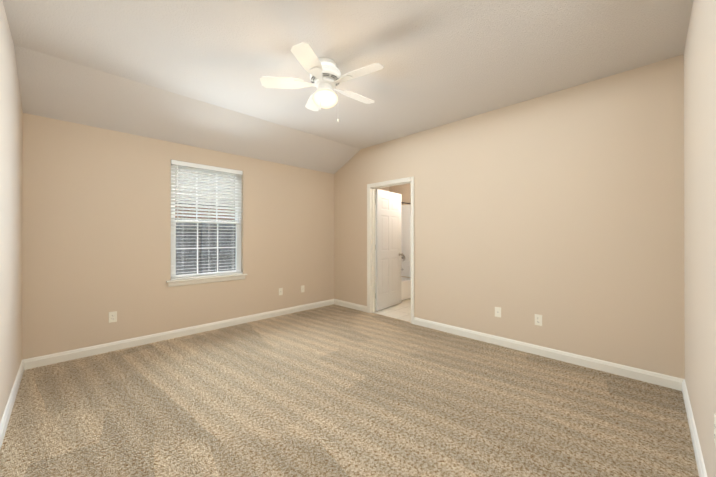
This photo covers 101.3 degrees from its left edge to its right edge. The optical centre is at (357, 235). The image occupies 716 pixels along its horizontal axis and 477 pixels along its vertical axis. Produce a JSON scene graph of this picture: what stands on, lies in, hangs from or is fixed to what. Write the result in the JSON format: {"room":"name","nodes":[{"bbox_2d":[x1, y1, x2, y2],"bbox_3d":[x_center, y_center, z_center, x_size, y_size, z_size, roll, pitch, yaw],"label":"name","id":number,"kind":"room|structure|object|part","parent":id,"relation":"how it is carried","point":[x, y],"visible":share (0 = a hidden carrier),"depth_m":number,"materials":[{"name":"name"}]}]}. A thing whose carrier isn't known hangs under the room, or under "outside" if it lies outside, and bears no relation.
{"room":"empty bedroom","nodes":[
{"label":"empty bedroom","id":0,"kind":"room"},
{"bbox_2d":[0,0,22,421],"bbox_3d":[-1.622,-0.208,1.142,4.530,2.950,0.120,0,0,45],"label":"wall","id":1,"kind":"structure","parent":0,"point":[11,142],"depth_m":2.14,"materials":[{"name":"paint"}]},
{"bbox_2d":[0,360,23,448],"bbox_3d":[-1.617,1.218,1.228,4.410,0.098,0.015,0,0,45],"label":"baseboard","id":2,"kind":"structure","parent":1,"relation":"attached to","point":[8,409],"depth_m":2.11,"materials":[{"name":"beige wood"}]},
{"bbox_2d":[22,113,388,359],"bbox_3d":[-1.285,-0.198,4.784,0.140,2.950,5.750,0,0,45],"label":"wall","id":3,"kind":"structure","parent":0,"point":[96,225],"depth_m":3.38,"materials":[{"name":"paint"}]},
{"bbox_2d":[109,311,116,322],"bbox_3d":[-2.711,0.897,3.249,0.007,0.115,0.070,0,0,45],"label":"electrical outlet","id":4,"kind":"object","parent":3,"relation":"attached to","point":[112,316],"visible":1,"depth_m":3.25,"materials":[{"name":"beige plastic"}]},
{"bbox_2d":[23,299,333,369],"bbox_3d":[-1.810,1.226,4.145,0.015,0.098,3.870,0,0,45],"label":"baseboard","id":5,"kind":"structure","parent":3,"relation":"attached to","point":[44,360],"depth_m":3.51,"materials":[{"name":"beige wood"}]},
{"bbox_2d":[171,165,240,277],"bbox_3d":[-2.071,-0.188,4.039,0.074,1.525,0.917,0,0,45],"label":"window","id":6,"kind":"structure","parent":3,"relation":"in","point":[204,238],"depth_m":3.97,"materials":[{"name":"white plastic"}]},
{"bbox_3d":[-2.082,-0.542,4.051,0.004,0.678,0.779,0,0,45],"label":"glass","id":7,"kind":"part","parent":6,"relation":"part of","materials":[{"name":"clear glass"}]},
{"bbox_3d":[-2.082,-0.542,4.051,0.030,0.740,0.841,0,0,45],"label":"window sash","id":8,"kind":"part","parent":6,"relation":"part of","materials":[{"name":"white plastic"}]},
{"bbox_3d":[-2.058,0.167,4.025,0.030,0.740,0.841,0,0,45],"label":"window sash","id":9,"kind":"part","parent":6,"relation":"part of","materials":[{"name":"white plastic"}]},
{"bbox_3d":[-2.058,0.167,4.025,0.004,0.678,0.779,0,0,45],"label":"glass","id":10,"kind":"part","parent":6,"relation":"part of","materials":[{"name":"clear glass"}]},
{"bbox_2d":[171,160,242,279],"bbox_3d":[-2.018,-0.199,3.986,0.066,1.499,0.901,0,0,45],"label":"window blinds","id":11,"kind":"object","parent":6,"relation":"attached to","point":[205,168],"visible":0.88,"depth_m":3.96,"materials":[{"name":"white plastic"}]},
{"bbox_2d":[166,274,246,286],"bbox_3d":[-2.007,0.595,3.973,0.105,0.080,1.007,0,0,45],"label":"window sill","id":12,"kind":"structure","parent":3,"relation":"attached to","point":[190,281],"depth_m":3.91,"materials":[{"name":"beige wood"}]},
{"bbox_2d":[2,0,692,173],"bbox_3d":[-0.262,-1.474,2.607,4.670,0.610,4.110,0,0,45],"label":"ceiling","id":13,"kind":"structure","parent":0,"point":[189,72],"depth_m":2.48,"materials":[{"name":"paint"}]},
{"bbox_2d":[260,42,383,121],"bbox_3d":[-0.254,-1.232,2.563,1.062,0.515,1.038,0,0,45],"label":"fan","id":14,"kind":"object","parent":13,"relation":"hanging from","point":[326,78],"visible":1,"depth_m":2.47,"materials":[{"name":"white plastic"}]},
{"bbox_3d":[-0.283,-1.177,2.550,0.218,0.122,0.218,0,0,45],"label":"globe","id":15,"kind":"part","parent":14,"relation":"part of"},
{"bbox_2d":[0,304,698,476],"bbox_3d":[-0.292,1.321,2.569,4.670,0.100,4.025,0,0,45],"label":"floor carpet","id":16,"kind":"object","parent":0,"point":[333,390],"visible":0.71,"depth_m":2.12,"materials":[{"name":"beige carpet"}]},
{"bbox_2d":[373,298,410,321],"bbox_3d":[1.032,1.329,5.310,2.670,0.100,1.725,0,0,45],"label":"floor","id":17,"kind":"structure","parent":0,"point":[401,310],"depth_m":4.96,"materials":[{"name":"beige tile"}]},
{"bbox_2d":[375,203,410,306],"bbox_3d":[0.446,0.286,5.874,0.763,1.988,1.516,0,0,45],"label":"bathtub","id":18,"kind":"object","parent":17,"relation":"on","point":[406,249],"visible":0.08,"depth_m":6.33,"materials":[{"name":"white"}]},
{"bbox_2d":[389,183,410,277],"bbox_3d":[1.649,-0.195,5.832,2.530,2.950,0.120,0,0,45],"label":"wall","id":19,"kind":"structure","parent":0,"point":[404,190],"depth_m":6.40,"materials":[{"name":"paint"}]},
{"bbox_2d":[334,54,684,378],"bbox_3d":[1.155,-0.200,4.008,4.410,2.950,0.120,0,0,45],"label":"wall","id":20,"kind":"structure","parent":0,"point":[561,212],"depth_m":3.04,"materials":[{"name":"paint"}]},
{"bbox_2d":[334,299,366,311],"bbox_3d":[-0.148,1.229,5.209,0.863,0.098,0.015,0,0,45],"label":"baseboard","id":21,"kind":"structure","parent":20,"relation":"attached to","point":[363,308],"depth_m":5.18,"materials":[{"name":"beige wood"}]},
{"bbox_2d":[376,189,402,310],"bbox_3d":[0.537,0.238,5.272,0.180,2.045,0.785,0,0,45],"label":"door","id":22,"kind":"structure","parent":20,"relation":"in","point":[389,254],"depth_m":5.20,"materials":[{"name":"white wood"}]},
{"bbox_2d":[367,176,413,323],"bbox_3d":[0.532,0.208,4.628,0.924,2.137,0.156,0,0,45],"label":"door frame","id":23,"kind":"structure","parent":20,"relation":"attached to","point":[372,187],"depth_m":4.87,"materials":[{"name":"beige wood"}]},
{"bbox_2d":[495,307,500,316],"bbox_3d":[1.633,0.891,3.432,0.070,0.115,0.015,0,0,45],"label":"electrical outlet","id":24,"kind":"object","parent":20,"relation":"attached to","point":[497,311],"visible":1,"depth_m":3.43,"materials":[{"name":"beige plastic"}]},
{"bbox_2d":[535,314,541,325],"bbox_3d":[1.929,0.900,3.142,0.070,0.115,0.007,0,0,45],"label":"electrical outlet","id":25,"kind":"object","parent":20,"relation":"attached to","point":[538,319],"visible":1,"depth_m":3.14,"materials":[{"name":"beige plastic"}]},
{"bbox_2d":[414,317,683,390],"bbox_3d":[1.740,1.224,3.325,2.623,0.098,0.015,0,0,45],"label":"baseboard","id":26,"kind":"structure","parent":20,"relation":"attached to","point":[668,381],"depth_m":2.96,"materials":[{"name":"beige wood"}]},
{"bbox_2d":[684,0,715,476],"bbox_3d":[1.390,-0.209,1.038,0.120,2.950,3.990,0,0,45],"label":"wall","id":27,"kind":"structure","parent":0,"point":[700,200],"depth_m":1.58,"materials":[{"name":"paint"}]},
{"bbox_2d":[682,379,706,476],"bbox_3d":[1.300,1.217,1.039,0.015,0.098,3.870,0,0,45],"label":"baseboard","id":28,"kind":"structure","parent":27,"relation":"attached to","point":[702,472],"depth_m":1.76,"materials":[{"name":"beige wood"}]},
{"bbox_2d":[714,414,715,444],"bbox_3d":[1.476,0.807,1.211,0.007,0.115,0.070,0,0,45],"label":"electrical outlet","id":29,"kind":"object","parent":27,"relation":"attached to","point":[715,428],"visible":1,"depth_m":1.22,"materials":[{"name":"beige plastic"}]},
{"label":"outside","id":30,"kind":"structure","parent":0,"visible":0},
{"bbox_3d":[-8.042,1.647,11.874,19.450,0.200,30.000,0,0,45],"label":"ground","id":31,"kind":"structure","parent":30,"visible":0},
{"bbox_2d":[175,206,234,220],"bbox_3d":[-7.178,0.253,13.841,8.000,2.600,22.000,0,0,45],"label":"house","id":32,"kind":"structure","parent":31,"relation":"on","point":[205,214],"depth_m":10.09,"materials":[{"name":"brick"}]},
{"bbox_2d":[175,169,234,209],"bbox_3d":[-7.178,-2.272,13.848,8.900,2.650,23.000,0,0,45],"label":"roof","id":33,"kind":"structure","parent":32,"relation":"on","point":[203,192],"depth_m":10.53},
{"bbox_2d":[175,217,235,274],"bbox_3d":[-3.450,0.552,7.303,0.146,1.965,22.017,0,0,45],"label":"fence","id":34,"kind":"object","parent":31,"relation":"on","point":[222,241],"depth_m":7.02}
]}

